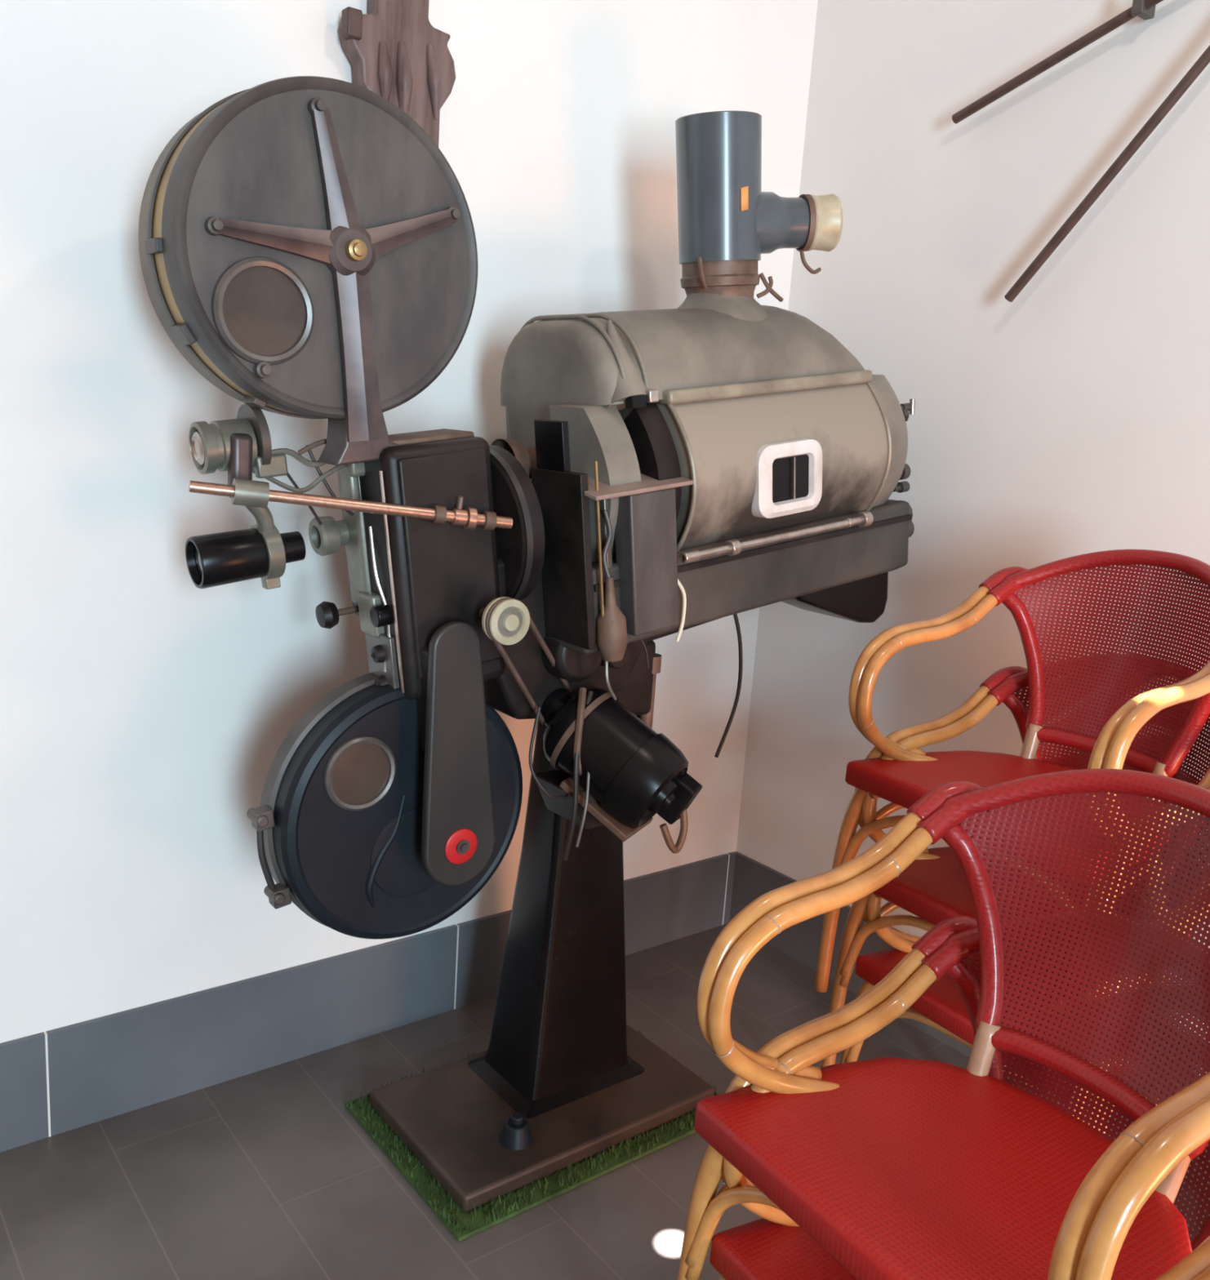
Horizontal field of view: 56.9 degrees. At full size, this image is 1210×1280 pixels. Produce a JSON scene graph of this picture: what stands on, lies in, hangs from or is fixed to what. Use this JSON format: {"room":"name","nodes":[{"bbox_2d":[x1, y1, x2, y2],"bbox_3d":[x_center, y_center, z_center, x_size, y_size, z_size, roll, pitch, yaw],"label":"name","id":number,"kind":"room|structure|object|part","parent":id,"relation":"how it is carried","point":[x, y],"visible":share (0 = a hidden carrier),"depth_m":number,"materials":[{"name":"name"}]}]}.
{"room":"cinema lobby","nodes":[
{"label":"cinema lobby","id":0,"kind":"room"},
{"bbox_2d":[0,0,817,1043],"bbox_3d":[-1.293,-0.488,1.704,4.600,3.200,0.100,-5,15,-38],"label":"wall","id":1,"kind":"structure","parent":0,"point":[145,710],"depth_m":2.17,"materials":[{"name":"white paint"}]},
{"bbox_2d":[0,852,735,1152],"bbox_3d":[-1.396,0.887,1.905,4.488,0.219,0.012,-5,15,-38],"label":"baseboard","id":2,"kind":"structure","parent":1,"relation":"attached to","point":[63,1079],"depth_m":2.42,"materials":[{"name":"tile"}]},
{"bbox_2d":[338,0,455,146],"bbox_3d":[-0.392,-1.174,2.130,0.238,0.547,0.082,-5,15,-38],"label":"wooden sculpture","id":3,"kind":"object","parent":1,"relation":"attached to","point":[394,52],"visible":0.86,"depth_m":2.12,"materials":[{"name":"wood"}]},
{"bbox_2d":[0,923,1209,1279],"bbox_3d":[0.227,1.553,-0.013,4.600,0.100,5.400,-5,15,-38],"label":"floor","id":4,"kind":"structure","parent":0,"point":[267,1174],"depth_m":2.09,"materials":[{"name":"tile"}]},
{"bbox_2d":[344,1028,720,1241],"bbox_3d":[-0.128,0.977,2.354,0.702,0.028,0.476,-5,15,-38],"label":"mat","id":5,"kind":"object","parent":4,"relation":"on","point":[462,1225],"visible":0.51,"depth_m":2.15,"materials":[{"name":"green plant"}]},
{"bbox_2d":[138,75,915,1212],"bbox_3d":[-0.025,-0.011,2.175,1.601,2.017,0.554,-5,15,-38],"label":"projector","id":6,"kind":"object","parent":5,"relation":"on","point":[307,247],"visible":1,"depth_m":1.98,"materials":[{"name":"metal"}]},
{"bbox_3d":[-0.654,-0.127,1.813,0.012,0.071,0.072,-5,15,-38],"label":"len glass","id":7,"kind":"part","parent":6,"relation":"part of","materials":[{"name":"grey"}]},
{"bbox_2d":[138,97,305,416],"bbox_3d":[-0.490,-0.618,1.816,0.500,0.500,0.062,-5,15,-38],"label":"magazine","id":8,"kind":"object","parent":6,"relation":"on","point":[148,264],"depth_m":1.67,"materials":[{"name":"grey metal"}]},
{"bbox_3d":[-0.505,-0.487,1.657,0.129,0.129,0.002,-5,15,-38],"label":"port glass","id":9,"kind":"part","parent":6,"relation":"part of","materials":[{"name":"glass"}]},
{"bbox_3d":[-0.572,0.369,1.890,0.037,0.130,0.012,-5,15,-38],"label":"hinge rod","id":10,"kind":"part","parent":6,"relation":"part of","materials":[{"name":"grey metal"}]},
{"bbox_3d":[-0.542,-0.282,1.810,0.053,0.040,0.020,-5,15,-38],"label":"link plate","id":11,"kind":"part","parent":6,"relation":"part of","materials":[{"name":"metal"}]},
{"bbox_3d":[-0.467,-0.588,1.645,0.202,0.060,0.020,-5,15,-38],"label":"spider arm","id":12,"kind":"part","parent":6,"relation":"part of","materials":[{"name":"metal"}]},
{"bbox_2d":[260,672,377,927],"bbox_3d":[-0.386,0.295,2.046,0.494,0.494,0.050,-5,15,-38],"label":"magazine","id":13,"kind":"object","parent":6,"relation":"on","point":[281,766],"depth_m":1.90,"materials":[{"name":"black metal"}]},
{"bbox_3d":[-0.489,-0.044,1.967,0.035,0.050,0.050,-5,15,-38],"label":"focus knob","id":14,"kind":"part","parent":6,"relation":"part of","materials":[{"name":"black plastic"}]},
{"bbox_3d":[-0.395,-0.686,1.678,0.093,0.204,0.020,-5,15,-38],"label":"spider arm","id":15,"kind":"part","parent":6,"relation":"part of","materials":[{"name":"metal"}]},
{"bbox_3d":[-0.391,-0.214,1.788,0.517,0.065,0.020,-2,13,-26],"label":"copper rod","id":16,"kind":"part","parent":6,"relation":"part of","materials":[{"name":"metal"}]},
{"bbox_3d":[-0.374,-0.591,1.690,0.032,0.032,0.024,-5,15,-38],"label":"hub knob","id":17,"kind":"part","parent":6,"relation":"part of","materials":[{"name":"gold metal"}]},
{"bbox_3d":[-0.382,-0.457,1.747,0.098,0.293,0.020,-5,15,-38],"label":"spider arm","id":18,"kind":"part","parent":6,"relation":"part of","materials":[{"name":"metal"}]},
{"bbox_3d":[-0.416,0.228,1.902,0.110,0.110,0.002,-5,15,-38],"label":"port glass","id":19,"kind":"part","parent":6,"relation":"part of","materials":[{"name":"clear glass"}]},
{"bbox_3d":[-0.395,0.024,1.929,0.022,0.032,0.032,-5,15,-38],"label":"screw knob","id":20,"kind":"part","parent":6,"relation":"part of","materials":[{"name":"black metal"}]},
{"bbox_3d":[-0.393,0.077,1.945,0.022,0.032,0.032,-5,15,-38],"label":"screw knob","id":21,"kind":"part","parent":6,"relation":"part of","materials":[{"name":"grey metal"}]},
{"bbox_3d":[-0.379,-0.042,1.899,0.034,0.039,0.036,-5,15,-38],"label":"black knob","id":22,"kind":"part","parent":6,"relation":"part of","materials":[{"name":"black plastic"}]},
{"bbox_3d":[-0.387,0.049,1.955,0.031,0.130,0.095,-5,15,-38],"label":"plate","id":23,"kind":"part","parent":6,"relation":"part of","materials":[{"name":"grey metal"}]},
{"bbox_3d":[-0.320,-0.631,1.752,0.191,0.115,0.020,-5,15,-38],"label":"spider arm","id":24,"kind":"part","parent":6,"relation":"part of","materials":[{"name":"metal"}]},
{"bbox_3d":[-0.261,-0.129,1.902,0.217,0.393,0.010,-5,15,-38],"label":"door","id":25,"kind":"part","parent":6,"relation":"part of","materials":[{"name":"black metal"}]},
{"bbox_3d":[-0.126,0.963,2.356,0.625,0.036,0.385,-5,15,-38],"label":"plate","id":26,"kind":"part","parent":6,"relation":"part of","materials":[{"name":"metal"}]},
{"bbox_3d":[-0.092,-0.336,1.941,0.026,0.090,0.085,-5,15,-38],"label":"shutter plate","id":27,"kind":"part","parent":6,"relation":"part of","materials":[{"name":"black metal"}]},
{"bbox_3d":[0.003,0.305,2.097,0.144,0.088,0.120,9,13,25],"label":"motor plate","id":28,"kind":"part","parent":6,"relation":"part of","materials":[{"name":"metal"}]},
{"bbox_3d":[0.004,-0.165,1.948,0.021,0.123,0.018,1,12,-15],"label":"lever","id":29,"kind":"part","parent":6,"relation":"part of","materials":[{"name":"silver metal"}]},
{"bbox_3d":[0.008,0.218,2.092,0.298,0.246,0.180,9,13,25],"label":"motor","id":30,"kind":"part","parent":6,"relation":"part of","materials":[{"name":"black metal"}]},
{"bbox_3d":[0.021,-0.289,1.991,0.222,0.066,0.168,-5,15,-38],"label":"box lid","id":31,"kind":"part","parent":6,"relation":"part of","materials":[{"name":"brown metal"}]},
{"bbox_2d":[500,293,915,563],"bbox_3d":[0.250,-0.451,2.323,0.924,0.567,0.489,-5,15,-38],"label":"hood","id":32,"kind":"object","parent":6,"relation":"attached to","point":[718,428],"depth_m":2.10,"materials":[{"name":"metal"}]},
{"bbox_2d":[709,911,1209,1279],"bbox_3d":[0.471,0.800,1.326,0.511,0.874,0.559,-4,14,-33],"label":"armchair","id":33,"kind":"object","parent":4,"relation":"on","point":[772,1246],"visible":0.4,"depth_m":1.40,"materials":[{"name":"red wicker"}]},
{"bbox_3d":[0.426,0.793,1.294,0.392,0.042,0.492,-4,14,-33],"label":"seat","id":34,"kind":"part","parent":33,"relation":"part of","materials":[{"name":"red plastic"}]},
{"bbox_3d":[0.313,0.581,1.427,0.383,0.364,0.098,-4,14,-33],"label":"armrest","id":35,"kind":"part","parent":33,"relation":"part of","materials":[{"name":"wood"}]},
{"bbox_2d":[676,768,1209,1279],"bbox_3d":[0.447,0.607,1.261,0.511,0.874,0.559,-4,14,-33],"label":"armchair","id":36,"kind":"object","parent":33,"relation":"on","point":[898,1168],"visible":1,"depth_m":1.30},
{"bbox_3d":[0.126,0.780,1.392,0.077,0.438,0.042,9,12,22],"label":"leg","id":37,"kind":"part","parent":36,"relation":"part of","materials":[{"name":"wood"}]},
{"bbox_3d":[0.289,0.388,1.362,0.383,0.364,0.098,-4,14,-33],"label":"armrest","id":38,"kind":"part","parent":36,"relation":"part of","materials":[{"name":"wood"}]},
{"bbox_3d":[0.402,0.600,1.229,0.392,0.042,0.492,-4,14,-33],"label":"seat","id":39,"kind":"part","parent":36,"relation":"part of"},
{"bbox_3d":[0.476,0.534,1.416,0.054,0.103,0.027,-7,16,-43],"label":"post","id":40,"kind":"part","parent":36,"relation":"part of","materials":[{"name":"brown wicker"}]},
{"bbox_3d":[0.609,0.354,1.308,0.162,0.377,0.484,-4,14,-33],"label":"frame","id":41,"kind":"part","parent":36,"relation":"part of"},
{"bbox_3d":[0.608,0.353,1.307,0.135,0.346,0.456,-4,14,-33],"label":"backrest","id":42,"kind":"part","parent":36,"relation":"part of","materials":[{"name":"red plastic"}]},
{"bbox_3d":[0.523,0.475,1.017,0.383,0.364,0.098,-4,14,-33],"label":"armrest","id":43,"kind":"part","parent":36,"relation":"part of","materials":[{"name":"wood"}]},
{"bbox_3d":[0.613,0.584,1.214,0.054,0.103,0.027,-1,13,-24],"label":"post","id":44,"kind":"part","parent":36,"relation":"part of","materials":[{"name":"beige wood"}]},
{"bbox_3d":[0.633,0.547,1.372,0.162,0.377,0.484,-4,14,-33],"label":"frame","id":45,"kind":"part","parent":33,"relation":"part of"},
{"bbox_3d":[0.632,0.546,1.372,0.135,0.346,0.456,-4,14,-33],"label":"backrest","id":46,"kind":"part","parent":33,"relation":"part of","materials":[{"name":"red plastic"}]},
{"bbox_3d":[0.547,0.668,1.081,0.383,0.364,0.098,-4,14,-33],"label":"armrest","id":47,"kind":"part","parent":33,"relation":"part of","materials":[{"name":"wood"}]},
{"bbox_2d":[840,753,1209,1133],"bbox_3d":[0.823,0.668,2.088,0.511,0.874,0.559,-4,14,-34],"label":"armchair","id":48,"kind":"object","parent":4,"relation":"on","point":[941,1006],"visible":0.08,"depth_m":2.07,"materials":[{"name":"red plastic"}]},
{"bbox_3d":[0.501,0.842,2.216,0.077,0.438,0.042,8,12,21],"label":"leg","id":49,"kind":"part","parent":48,"relation":"part of","materials":[{"name":"wood"}]},
{"bbox_3d":[0.664,0.450,2.187,0.383,0.364,0.098,-4,14,-34],"label":"armrest","id":50,"kind":"part","parent":48,"relation":"part of","materials":[{"name":"wood"}]},
{"bbox_3d":[0.778,0.661,2.055,0.392,0.042,0.492,-4,14,-34],"label":"seat","id":51,"kind":"part","parent":48,"relation":"part of","materials":[{"name":"red plastic"}]},
{"bbox_2d":[821,653,1209,1130],"bbox_3d":[0.799,0.475,2.023,0.511,0.874,0.559,-4,14,-34],"label":"armchair","id":52,"kind":"object","parent":48,"relation":"on","point":[933,887],"visible":0.29,"depth_m":2.09,"materials":[{"name":"red plastic"}]},
{"bbox_3d":[0.477,0.649,2.151,0.077,0.438,0.042,8,12,21],"label":"leg","id":53,"kind":"part","parent":52,"relation":"part of","materials":[{"name":"wood"}]},
{"bbox_3d":[0.640,0.257,2.122,0.383,0.364,0.098,-4,14,-34],"label":"armrest","id":54,"kind":"part","parent":52,"relation":"part of","materials":[{"name":"wood"}]},
{"bbox_2d":[813,549,1209,1119],"bbox_3d":[0.775,0.282,1.958,0.511,0.874,0.559,-4,14,-34],"label":"armchair","id":55,"kind":"object","parent":52,"relation":"on","point":[901,781],"visible":0.73,"depth_m":2.03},
{"bbox_3d":[0.453,0.456,2.086,0.077,0.438,0.042,8,12,21],"label":"leg","id":56,"kind":"part","parent":55,"relation":"part of","materials":[{"name":"wood"}]},
{"bbox_3d":[0.616,0.064,2.057,0.383,0.364,0.098,-4,14,-34],"label":"armrest","id":57,"kind":"part","parent":55,"relation":"part of","materials":[{"name":"wood"}]},
{"bbox_3d":[0.729,0.305,1.932,0.334,0.023,0.435,-4,14,-34],"label":"seat rail","id":58,"kind":"part","parent":55,"relation":"part of","materials":[{"name":"wicker"}]},
{"bbox_3d":[0.731,0.276,1.925,0.392,0.042,0.492,-4,14,-34],"label":"seat","id":59,"kind":"part","parent":55,"relation":"part of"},
{"bbox_3d":[0.803,0.209,2.113,0.054,0.103,0.027,-7,16,-44],"label":"post","id":60,"kind":"part","parent":55,"relation":"part of","materials":[{"name":"beige wood"}]},
{"bbox_3d":[0.728,0.556,1.688,0.042,0.438,0.077,4,12,-1],"label":"leg","id":61,"kind":"part","parent":55,"relation":"part of","materials":[{"name":"plastic"}]},
{"bbox_3d":[0.936,0.029,2.005,0.162,0.377,0.484,-4,14,-34],"label":"frame","id":62,"kind":"part","parent":55,"relation":"part of","materials":[{"name":"red plastic"}]},
{"bbox_3d":[0.936,0.028,2.005,0.135,0.346,0.456,-4,14,-34],"label":"backrest","id":63,"kind":"part","parent":55,"relation":"part of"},
{"bbox_3d":[0.853,0.151,1.714,0.383,0.364,0.098,-4,14,-34],"label":"armrest","id":64,"kind":"part","parent":55,"relation":"part of","materials":[{"name":"wood"}]},
{"bbox_3d":[0.941,0.260,1.912,0.054,0.103,0.027,-1,13,-24],"label":"post","id":65,"kind":"part","parent":55,"relation":"part of","materials":[{"name":"brown wicker"}]},
{"bbox_3d":[0.950,0.522,1.935,0.124,0.438,0.036,6,12,10],"label":"leg","id":66,"kind":"part","parent":55,"relation":"part of","materials":[{"name":"plastic"}]},
{"bbox_3d":[0.754,0.469,1.990,0.392,0.042,0.492,-4,14,-34],"label":"seat","id":67,"kind":"part","parent":52,"relation":"part of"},
{"bbox_3d":[0.752,0.749,1.753,0.042,0.438,0.077,4,12,-1],"label":"leg","id":68,"kind":"part","parent":52,"relation":"part of","materials":[{"name":"plastic"}]},
{"bbox_3d":[0.960,0.222,2.070,0.162,0.377,0.484,-4,14,-34],"label":"frame","id":69,"kind":"part","parent":52,"relation":"part of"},
{"bbox_3d":[0.960,0.221,2.070,0.135,0.346,0.456,-4,14,-34],"label":"backrest","id":70,"kind":"part","parent":52,"relation":"part of","materials":[{"name":"red plastic"}]},
{"bbox_3d":[0.877,0.344,1.779,0.383,0.364,0.098,-4,14,-34],"label":"armrest","id":71,"kind":"part","parent":52,"relation":"part of","materials":[{"name":"wicker"}]},
{"bbox_3d":[0.984,0.415,2.135,0.162,0.377,0.484,-4,14,-34],"label":"frame","id":72,"kind":"part","parent":48,"relation":"part of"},
{"bbox_3d":[0.984,0.414,2.135,0.135,0.346,0.456,-4,14,-34],"label":"backrest","id":73,"kind":"part","parent":48,"relation":"part of","materials":[{"name":"red plastic"}]},
{"bbox_3d":[0.901,0.536,1.844,0.383,0.364,0.098,-4,14,-34],"label":"armrest","id":74,"kind":"part","parent":48,"relation":"part of","materials":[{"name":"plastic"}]},
{"bbox_2d":[736,0,1209,1075],"bbox_3d":[2.072,-0.133,1.093,0.100,3.200,5.300,-5,15,-38],"label":"wall","id":75,"kind":"structure","parent":0,"point":[1068,417],"depth_m":2.51,"materials":[{"name":"white paint"}]},
{"bbox_2d":[728,851,1209,1189],"bbox_3d":[1.965,1.240,1.298,0.012,0.219,5.200,-5,15,-38],"label":"baseboard","id":76,"kind":"structure","parent":75,"relation":"attached to","point":[753,879],"depth_m":3.07,"materials":[{"name":"tile"}]},
{"bbox_2d":[951,0,1163,123],"bbox_3d":[1.066,-1.225,2.116,0.051,0.335,0.896,-5,15,-38],"label":"wooden pole","id":77,"kind":"object","parent":75,"relation":"attached to","point":[1144,10],"visible":1,"depth_m":2.27,"materials":[{"name":"brown wood"}]},
{"bbox_2d":[1004,44,1209,302],"bbox_3d":[1.075,-1.004,2.141,0.062,0.674,0.564,-5,15,-38],"label":"wooden pole","id":78,"kind":"object","parent":75,"relation":"attached to","point":[1203,60],"visible":1,"depth_m":2.20,"materials":[{"name":"brown wood"}]}
]}

